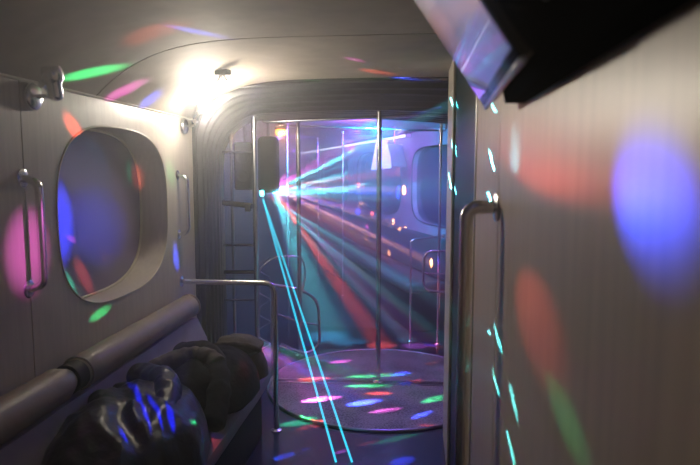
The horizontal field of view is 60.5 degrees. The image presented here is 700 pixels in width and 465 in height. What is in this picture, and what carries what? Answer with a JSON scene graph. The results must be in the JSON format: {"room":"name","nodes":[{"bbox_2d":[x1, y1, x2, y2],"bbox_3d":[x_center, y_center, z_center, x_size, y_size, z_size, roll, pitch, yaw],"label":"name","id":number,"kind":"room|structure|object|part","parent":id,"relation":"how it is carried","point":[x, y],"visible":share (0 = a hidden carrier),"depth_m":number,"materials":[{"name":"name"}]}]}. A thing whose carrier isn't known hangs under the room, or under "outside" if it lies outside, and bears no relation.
{"room":"vehicle interior","nodes":[
{"label":"vehicle interior","id":0,"kind":"room"},
{"bbox_2d":[0,76,196,395],"bbox_3d":[-1.311,0.458,1.774,0.160,1.925,4.350,1,6,6],"label":"wall","id":1,"kind":"structure","parent":0,"point":[64,325],"depth_m":2.43,"materials":[{"name":"beige laminate"}]},
{"bbox_2d":[16,169,47,297],"bbox_3d":[-1.147,0.007,2.185,0.080,0.474,0.067,1,6,6],"label":"grab rail","id":2,"kind":"object","parent":1,"relation":"attached to","point":[23,178],"visible":1,"depth_m":2.17,"materials":[{"name":"metal"}]},
{"bbox_3d":[-1.180,-0.197,2.167,0.008,0.067,0.067,1,6,6],"label":"mounting plate","id":3,"kind":"part","parent":2,"relation":"part of","materials":[{"name":"metal"}]},
{"bbox_3d":[-1.180,0.209,2.209,0.008,0.067,0.067,1,6,6],"label":"mounting plate","id":4,"kind":"part","parent":2,"relation":"part of","materials":[{"name":"metal"}]},
{"bbox_2d":[22,66,63,110],"bbox_3d":[-1.117,-0.522,2.174,0.187,0.152,0.096,4,7,35],"label":"wall spotlight","id":5,"kind":"object","parent":1,"relation":"attached to","point":[52,80],"visible":1,"depth_m":2.14,"materials":[{"name":"metal"}]},
{"bbox_3d":[-1.162,-0.499,2.211,0.028,0.100,0.100,1,6,6],"label":"wall plate","id":6,"kind":"part","parent":5,"relation":"part of","materials":[{"name":"metal"}]},
{"bbox_3d":[-1.122,-0.518,2.179,0.076,0.059,0.068,1,6,6],"label":"arm","id":7,"kind":"part","parent":5,"relation":"part of","materials":[{"name":"metal"}]},
{"bbox_2d":[0,73,192,119],"bbox_3d":[-1.228,-0.499,1.667,0.012,0.012,4.350,1,6,6],"label":"trim","id":8,"kind":"structure","parent":1,"relation":"attached to","point":[1,74],"depth_m":2.65,"materials":[{"name":"silver metal"}]},
{"bbox_2d":[56,125,167,303],"bbox_3d":[-1.189,-0.098,2.928,0.172,0.822,1.090,1,6,6],"label":"window","id":9,"kind":"structure","parent":1,"relation":"in","point":[99,195],"depth_m":2.99,"materials":[{"name":"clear glass"}]},
{"bbox_3d":[-1.270,-0.099,2.936,0.010,0.812,1.081,1,6,6],"label":"glass","id":10,"kind":"part","parent":9,"relation":"part of","materials":[{"name":"clear glass"}]},
{"bbox_2d":[175,170,189,238],"bbox_3d":[-1.002,-0.166,3.611,0.075,0.416,0.058,1,6,6],"label":"grab rail","id":11,"kind":"object","parent":1,"relation":"attached to","point":[178,175],"visible":1,"depth_m":3.60,"materials":[{"name":"metal"}]},
{"bbox_2d":[180,97,210,133],"bbox_3d":[-0.927,-0.697,3.599,0.302,0.207,0.107,6,8,43],"label":"wall spotlight","id":12,"kind":"object","parent":1,"relation":"attached to","point":[203,104],"visible":1,"depth_m":3.55,"materials":[{"name":"metal"}]},
{"bbox_3d":[-1.011,-0.651,3.675,0.028,0.100,0.100,1,6,6],"label":"wall plate","id":13,"kind":"part","parent":12,"relation":"part of","materials":[{"name":"metal"}]},
{"bbox_3d":[-0.969,-0.668,3.669,0.074,0.050,0.028,1,6,6],"label":"arm","id":14,"kind":"part","parent":12,"relation":"part of","materials":[{"name":"metal"}]},
{"bbox_3d":[-0.849,-0.753,3.499,0.073,0.076,0.068,1,6,6],"label":"bulb","id":15,"kind":"part","parent":12,"relation":"part of","materials":[{"name":"white glass"}]},
{"bbox_2d":[191,77,448,325],"bbox_3d":[0.165,0.131,3.786,2.344,2.162,0.024,1,6,6],"label":"trim","id":16,"kind":"structure","parent":1,"relation":"attached to","point":[445,80],"depth_m":3.74,"materials":[{"name":"grey metal"}]},
{"bbox_2d":[0,0,452,117],"bbox_3d":[-0.058,-0.612,1.534,2.360,0.252,4.350,1,6,6],"label":"ceiling","id":17,"kind":"structure","parent":0,"point":[161,55],"depth_m":2.44,"materials":[{"name":"plastic"}]},
{"bbox_2d":[214,69,230,81],"bbox_3d":[-0.675,-0.832,3.185,0.082,0.063,0.044,2,6,22],"label":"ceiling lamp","id":18,"kind":"object","parent":17,"relation":"attached to","point":[221,73],"visible":1,"depth_m":3.17,"materials":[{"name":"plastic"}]},
{"bbox_3d":[-0.675,-0.849,3.183,0.080,0.029,0.044,2,6,22],"label":"plate","id":19,"kind":"part","parent":18,"relation":"part of","materials":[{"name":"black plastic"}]},
{"bbox_2d":[414,0,545,109],"bbox_3d":[0.147,-0.447,0.972,0.272,0.438,0.556,1,6,6],"label":"television","id":20,"kind":"object","parent":17,"relation":"attached to","point":[491,42],"visible":1,"depth_m":0.85,"materials":[{"name":"black plastic"}]},
{"bbox_2d":[503,0,696,102],"bbox_3d":[0.156,-0.405,0.629,0.233,0.433,0.920,1,6,6],"label":"housing","id":21,"kind":"object","parent":17,"relation":"attached to","point":[576,33],"visible":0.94,"depth_m":0.62,"materials":[{"name":"black plastic"}]},
{"bbox_2d":[224,150,296,234],"bbox_3d":[-2.475,-1.000,15.023,2.280,2.100,0.001,-1,6,-14],"label":"wall","id":22,"kind":"structure","parent":0,"point":[272,207],"depth_m":15.15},
{"bbox_2d":[197,82,447,343],"bbox_3d":[0.191,0.047,4.584,2.462,2.165,1.589,1,6,6],"label":"bellows","id":23,"kind":"object","parent":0,"point":[233,110],"visible":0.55,"depth_m":4.02,"materials":[{"name":"black rubber"}]},
{"bbox_2d":[261,114,447,122],"bbox_3d":[0.041,-0.894,4.502,1.480,0.137,0.048,1,6,6],"label":"rail","id":24,"kind":"object","parent":23,"relation":"attached to","point":[401,115],"visible":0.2,"depth_m":4.50,"materials":[{"name":"metal"}]},
{"bbox_2d":[225,233,445,464],"bbox_3d":[-1.051,0.881,7.239,4.475,0.040,16.087,-1,6,-14],"label":"floor","id":25,"kind":"structure","parent":0,"point":[352,310],"depth_m":5.74,"materials":[{"name":"plastic"}]},
{"bbox_2d":[0,317,270,464],"bbox_3d":[-0.906,1.021,2.114,0.578,0.733,3.090,1,6,6],"label":"bench","id":26,"kind":"object","parent":25,"relation":"on","point":[235,443],"visible":0.3,"depth_m":2.70,"materials":[{"name":"black plastic"}]},
{"bbox_2d":[0,294,200,445],"bbox_3d":[-1.117,0.593,2.092,0.141,0.141,3.090,1,6,6],"label":"bolster","id":27,"kind":"object","parent":26,"relation":"on","point":[27,403],"visible":1,"depth_m":2.38,"materials":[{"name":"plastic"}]},
{"bbox_2d":[0,369,76,445],"bbox_3d":[-1.185,0.660,1.441,0.139,0.138,1.774,1,6,6],"label":"cushion","id":28,"kind":"object","parent":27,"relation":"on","point":[24,405],"depth_m":2.04,"materials":[{"name":"grey leather"}]},
{"bbox_2d":[69,295,198,386],"bbox_3d":[-1.024,0.499,2.999,0.138,0.137,1.256,1,6,6],"label":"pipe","id":29,"kind":"object","parent":27,"relation":"on","point":[108,354],"depth_m":2.77,"materials":[{"name":"grey metal"}]},
{"bbox_2d":[41,363,209,464],"bbox_3d":[-0.829,0.747,2.248,0.606,0.315,1.042,1,6,6],"label":"puffer jacket","id":30,"kind":"object","parent":26,"relation":"on","point":[150,417],"visible":1,"depth_m":2.12,"materials":[{"name":"black fabric"}]},
{"bbox_2d":[149,340,259,431],"bbox_3d":[-0.713,0.691,2.943,0.487,0.284,0.762,1,6,6],"label":"coat","id":31,"kind":"object","parent":26,"relation":"on","point":[224,379],"visible":0.82,"depth_m":2.82,"materials":[{"name":"black fabric"}]},
{"bbox_2d":[207,366,270,464],"bbox_3d":[-0.859,1.006,2.108,0.483,0.172,3.090,1,6,6],"label":"seat cushion","id":32,"kind":"object","parent":26,"relation":"on","point":[219,440],"depth_m":2.78,"materials":[{"name":"grey leather"}]},
{"bbox_2d":[215,333,268,379],"bbox_3d":[-0.655,0.669,3.339,0.413,0.247,0.393,1,6,6],"label":"hooded jacket","id":33,"kind":"object","parent":26,"relation":"on","point":[251,345],"visible":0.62,"depth_m":3.23,"materials":[{"name":"grey fabric"}]},
{"bbox_2d":[215,333,263,355],"bbox_3d":[-0.607,0.604,3.262,0.280,0.102,0.216,1,6,6],"label":"hood","id":34,"kind":"object","parent":33,"relation":"attached to","point":[251,345],"depth_m":3.20,"materials":[{"name":"grey fabric"}]},
{"bbox_2d":[179,276,281,432],"bbox_3d":[-0.728,0.745,3.689,0.617,0.959,0.068,1,6,6],"label":"handrail","id":35,"kind":"object","parent":25,"relation":"on","point":[182,281],"visible":1,"depth_m":3.64,"materials":[{"name":"metal"}]},
{"bbox_2d":[222,132,253,333],"bbox_3d":[-0.843,0.144,4.442,0.312,2.000,0.066,1,6,13],"label":"ladder","id":36,"kind":"object","parent":25,"relation":"on","point":[248,206],"visible":0.71,"depth_m":4.42,"materials":[{"name":"metal"}]},
{"bbox_2d":[251,115,259,338],"bbox_3d":[-0.686,0.131,4.380,0.080,2.040,0.080,1,6,6],"label":"pole","id":37,"kind":"object","parent":25,"relation":"on","point":[254,118],"visible":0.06,"depth_m":4.34,"materials":[{"name":"metal"}]},
{"bbox_2d":[286,124,290,317],"bbox_3d":[-0.665,-0.106,6.425,0.055,2.089,0.055,1,6,6],"label":"pole","id":38,"kind":"object","parent":25,"relation":"on","point":[287,160],"visible":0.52,"depth_m":6.41,"materials":[{"name":"metal"}]},
{"bbox_2d":[259,255,320,360],"bbox_3d":[-0.513,0.632,5.123,0.572,0.889,0.099,-2,6,-20],"label":"barrier","id":39,"kind":"object","parent":25,"relation":"on","point":[269,260],"visible":0.88,"depth_m":5.14,"materials":[{"name":"metal"}]},
{"bbox_2d":[259,256,270,348],"bbox_3d":[-0.699,0.591,4.883,0.120,0.815,0.110,1,6,6],"label":"coiled cable","id":40,"kind":"object","parent":39,"relation":"hanging from","point":[270,256],"visible":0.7,"depth_m":4.87,"materials":[{"name":"plastic"}]},
{"bbox_3d":[-0.659,1.017,5.075,0.025,0.134,0.026,1,6,6],"label":"post","id":41,"kind":"part","parent":39,"relation":"part of","materials":[{"name":"metal"}]},
{"bbox_3d":[-0.655,0.690,5.041,0.032,0.523,0.026,1,6,6],"label":"post","id":42,"kind":"part","parent":39,"relation":"part of","materials":[{"name":"metal"}]},
{"bbox_2d":[295,122,304,356],"bbox_3d":[-0.433,0.051,5.103,0.080,2.050,0.080,1,6,6],"label":"pole","id":43,"kind":"object","parent":25,"relation":"on","point":[298,147],"visible":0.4,"depth_m":5.09,"materials":[{"name":"metal"}]},
{"bbox_2d":[316,138,319,275],"bbox_3d":[-0.479,-0.382,9.106,0.055,2.088,0.055,1,6,6],"label":"pole","id":44,"kind":"object","parent":25,"relation":"on","point":[318,274],"visible":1,"depth_m":9.08,"materials":[{"name":"metal"}]},
{"bbox_2d":[341,131,344,296],"bbox_3d":[-0.087,-0.223,7.566,0.055,2.088,0.055,1,6,6],"label":"pole","id":45,"kind":"object","parent":25,"relation":"on","point":[342,295],"visible":1,"depth_m":7.55,"materials":[{"name":"metal"}]},
{"bbox_2d":[267,349,443,432],"bbox_3d":[0.229,1.134,4.518,1.692,0.022,1.692,1,6,6],"label":"turntable","id":46,"kind":"object","parent":25,"relation":"on","point":[337,389],"visible":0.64,"depth_m":4.33,"materials":[{"name":"plastic"}]},
{"bbox_2d":[373,111,382,383],"bbox_3d":[0.211,0.103,4.413,0.080,2.062,0.080,1,6,6],"label":"pole","id":47,"kind":"object","parent":46,"relation":"on","point":[377,380],"visible":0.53,"depth_m":4.40,"materials":[{"name":"metal"}]},
{"bbox_2d":[286,200,445,331],"bbox_3d":[-0.239,0.123,9.899,0.470,0.920,8.240,-1,6,-14],"label":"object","id":48,"kind":"object","parent":25,"relation":"on","point":[359,231],"visible":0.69,"depth_m":7.32,"materials":[{"name":"black plastic"}]},
{"bbox_3d":[-0.239,0.133,9.900,0.470,0.100,8.240,-1,6,-14],"label":"seat","id":49,"kind":"part","parent":48,"relation":"part of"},
{"bbox_3d":[-0.060,-0.130,9.919,0.100,0.420,8.200,-1,6,-14],"label":"backrest","id":50,"kind":"part","parent":48,"relation":"part of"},
{"bbox_2d":[408,234,444,342],"bbox_3d":[0.711,0.520,5.607,0.343,1.012,0.040,-1,6,-12],"label":"handrail","id":51,"kind":"object","parent":25,"relation":"on","point":[443,235],"visible":1,"depth_m":5.57,"materials":[{"name":"metal"}]},
{"bbox_2d":[422,250,445,293],"bbox_3d":[0.754,0.605,5.240,0.253,0.919,0.022,1,6,6],"label":"barrier","id":52,"kind":"object","parent":25,"relation":"on","point":[429,251],"visible":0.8,"depth_m":5.21,"materials":[{"name":"metal"}]},
{"bbox_2d":[434,123,442,345],"bbox_3d":[0.808,0.020,5.426,0.059,2.045,0.059,1,6,6],"label":"pole","id":53,"kind":"object","parent":25,"relation":"on","point":[437,343],"visible":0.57,"depth_m":5.41,"materials":[{"name":"metal"}]},
{"bbox_2d":[443,60,456,464],"bbox_3d":[0.562,0.175,3.318,0.044,2.170,0.410,1,6,6],"label":"trim","id":54,"kind":"structure","parent":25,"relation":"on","point":[453,68],"depth_m":3.20,"materials":[{"name":"grey metal"}]},
{"bbox_2d":[226,119,447,152],"bbox_3d":[-1.208,-1.494,9.912,2.280,0.065,10.380,-1,6,-14],"label":"ceiling","id":55,"kind":"structure","parent":0,"point":[329,137],"depth_m":7.71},
{"bbox_2d":[234,126,251,189],"bbox_3d":[-0.858,-0.654,4.898,0.150,0.607,0.168,1,6,6],"label":"loudspeaker","id":56,"kind":"object","parent":55,"relation":"hanging from","point":[242,162],"visible":0.8,"depth_m":4.84,"materials":[{"name":"black plastic"}]},
{"bbox_2d":[257,123,279,196],"bbox_3d":[-0.682,-0.633,4.964,0.160,0.662,0.247,1,6,6],"label":"projector","id":57,"kind":"object","parent":55,"relation":"attached to","point":[267,146],"visible":0.91,"depth_m":4.92,"materials":[{"name":"black plastic"}]},
{"bbox_2d":[275,123,286,135],"bbox_3d":[-0.647,-0.994,5.624,0.120,0.185,0.120,1,6,6],"label":"lamp","id":58,"kind":"object","parent":55,"relation":"attached to","point":[280,130],"visible":0.78,"depth_m":5.59,"materials":[{"name":"orange"}]},
{"bbox_2d":[295,133,410,154],"bbox_3d":[-0.332,-1.535,10.928,0.077,0.048,8.239,-1,6,-14],"label":"light strip","id":59,"kind":"object","parent":55,"relation":"attached to","point":[406,135],"visible":0.94,"depth_m":8.75,"materials":[{"name":"white plastic"}]},
{"bbox_2d":[275,123,447,131],"bbox_3d":[0.102,-0.958,5.348,1.549,0.117,0.032,0,6,-2],"label":"rail","id":60,"kind":"object","parent":55,"relation":"attached to","point":[275,123],"visible":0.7,"depth_m":5.34,"materials":[{"name":"metal"}]},
{"bbox_2d":[371,130,391,169],"bbox_3d":[0.342,-0.911,6.550,0.232,0.454,0.119,1,6,6],"label":"panel","id":61,"kind":"object","parent":55,"relation":"hanging from","point":[386,159],"visible":0.57,"depth_m":6.56,"materials":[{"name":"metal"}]},
{"bbox_2d":[387,126,406,166],"bbox_3d":[0.498,-0.904,6.332,0.211,0.423,0.118,1,6,6],"label":"panel","id":62,"kind":"object","parent":55,"relation":"hanging from","point":[396,151],"visible":1,"depth_m":6.33,"materials":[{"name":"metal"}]},
{"bbox_3d":[0.498,-0.822,6.341,0.211,0.257,0.118,1,6,6],"label":"panel","id":63,"kind":"part","parent":62,"relation":"part of","materials":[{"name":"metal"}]},
{"bbox_2d":[296,126,447,238],"bbox_3d":[-0.068,-0.479,10.306,0.070,2.035,10.380,-1,6,-14],"label":"wall","id":64,"kind":"structure","parent":0,"point":[404,217],"depth_m":7.94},
{"bbox_2d":[305,158,316,197],"bbox_3d":[-0.825,-1.208,13.243,0.085,0.854,1.415,-1,6,-14],"label":"window","id":65,"kind":"structure","parent":64,"relation":"in","point":[312,166],"depth_m":13.41,"materials":[{"name":"clear glass"}]},
{"bbox_2d":[322,155,347,203],"bbox_3d":[-0.267,-0.980,11.038,0.085,0.854,2.188,-1,6,-14],"label":"window","id":66,"kind":"structure","parent":64,"relation":"in","point":[333,166],"depth_m":11.13,"materials":[{"name":"clear glass"}]},
{"bbox_2d":[356,152,400,214],"bbox_3d":[0.400,-0.708,8.404,0.085,0.854,2.131,-1,6,-14],"label":"window","id":67,"kind":"structure","parent":64,"relation":"in","point":[391,177],"depth_m":8.32,"materials":[{"name":"clear glass"}]},
{"bbox_2d":[411,144,446,227],"bbox_3d":[0.921,-0.495,6.342,0.085,0.854,1.387,-1,6,-14],"label":"window","id":68,"kind":"structure","parent":64,"relation":"in","point":[428,160],"depth_m":6.59,"materials":[{"name":"clear glass"}]},
{"bbox_2d":[470,0,699,464],"bbox_3d":[0.291,0.445,0.705,0.035,2.170,2.564,1,6,6],"label":"wall","id":69,"kind":"structure","parent":0,"point":[597,353],"depth_m":0.67,"materials":[{"name":"grey metal"}]},
{"bbox_2d":[449,66,475,464],"bbox_3d":[0.482,0.253,2.560,0.010,2.170,1.124,1,6,6],"label":"door frame","id":70,"kind":"structure","parent":69,"relation":"in","point":[465,95],"depth_m":2.77,"materials":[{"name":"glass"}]},
{"bbox_2d":[468,95,477,464],"bbox_3d":[0.424,0.312,1.989,0.044,2.170,0.030,1,6,6],"label":"trim","id":71,"kind":"structure","parent":69,"relation":"attached to","point":[476,112],"depth_m":1.97,"materials":[{"name":"grey metal"}]},
{"bbox_2d":[455,192,498,464],"bbox_3d":[0.311,0.342,1.494,0.088,0.884,0.072,1,6,6],"label":"handrail","id":72,"kind":"object","parent":69,"relation":"attached to","point":[471,209],"visible":1,"depth_m":1.47,"materials":[{"name":"metal"}]},
{"bbox_3d":[0.350,-0.062,1.449,0.009,0.072,0.072,1,6,6],"label":"mounting plate","id":73,"kind":"part","parent":72,"relation":"part of","materials":[{"name":"metal"}]}
]}

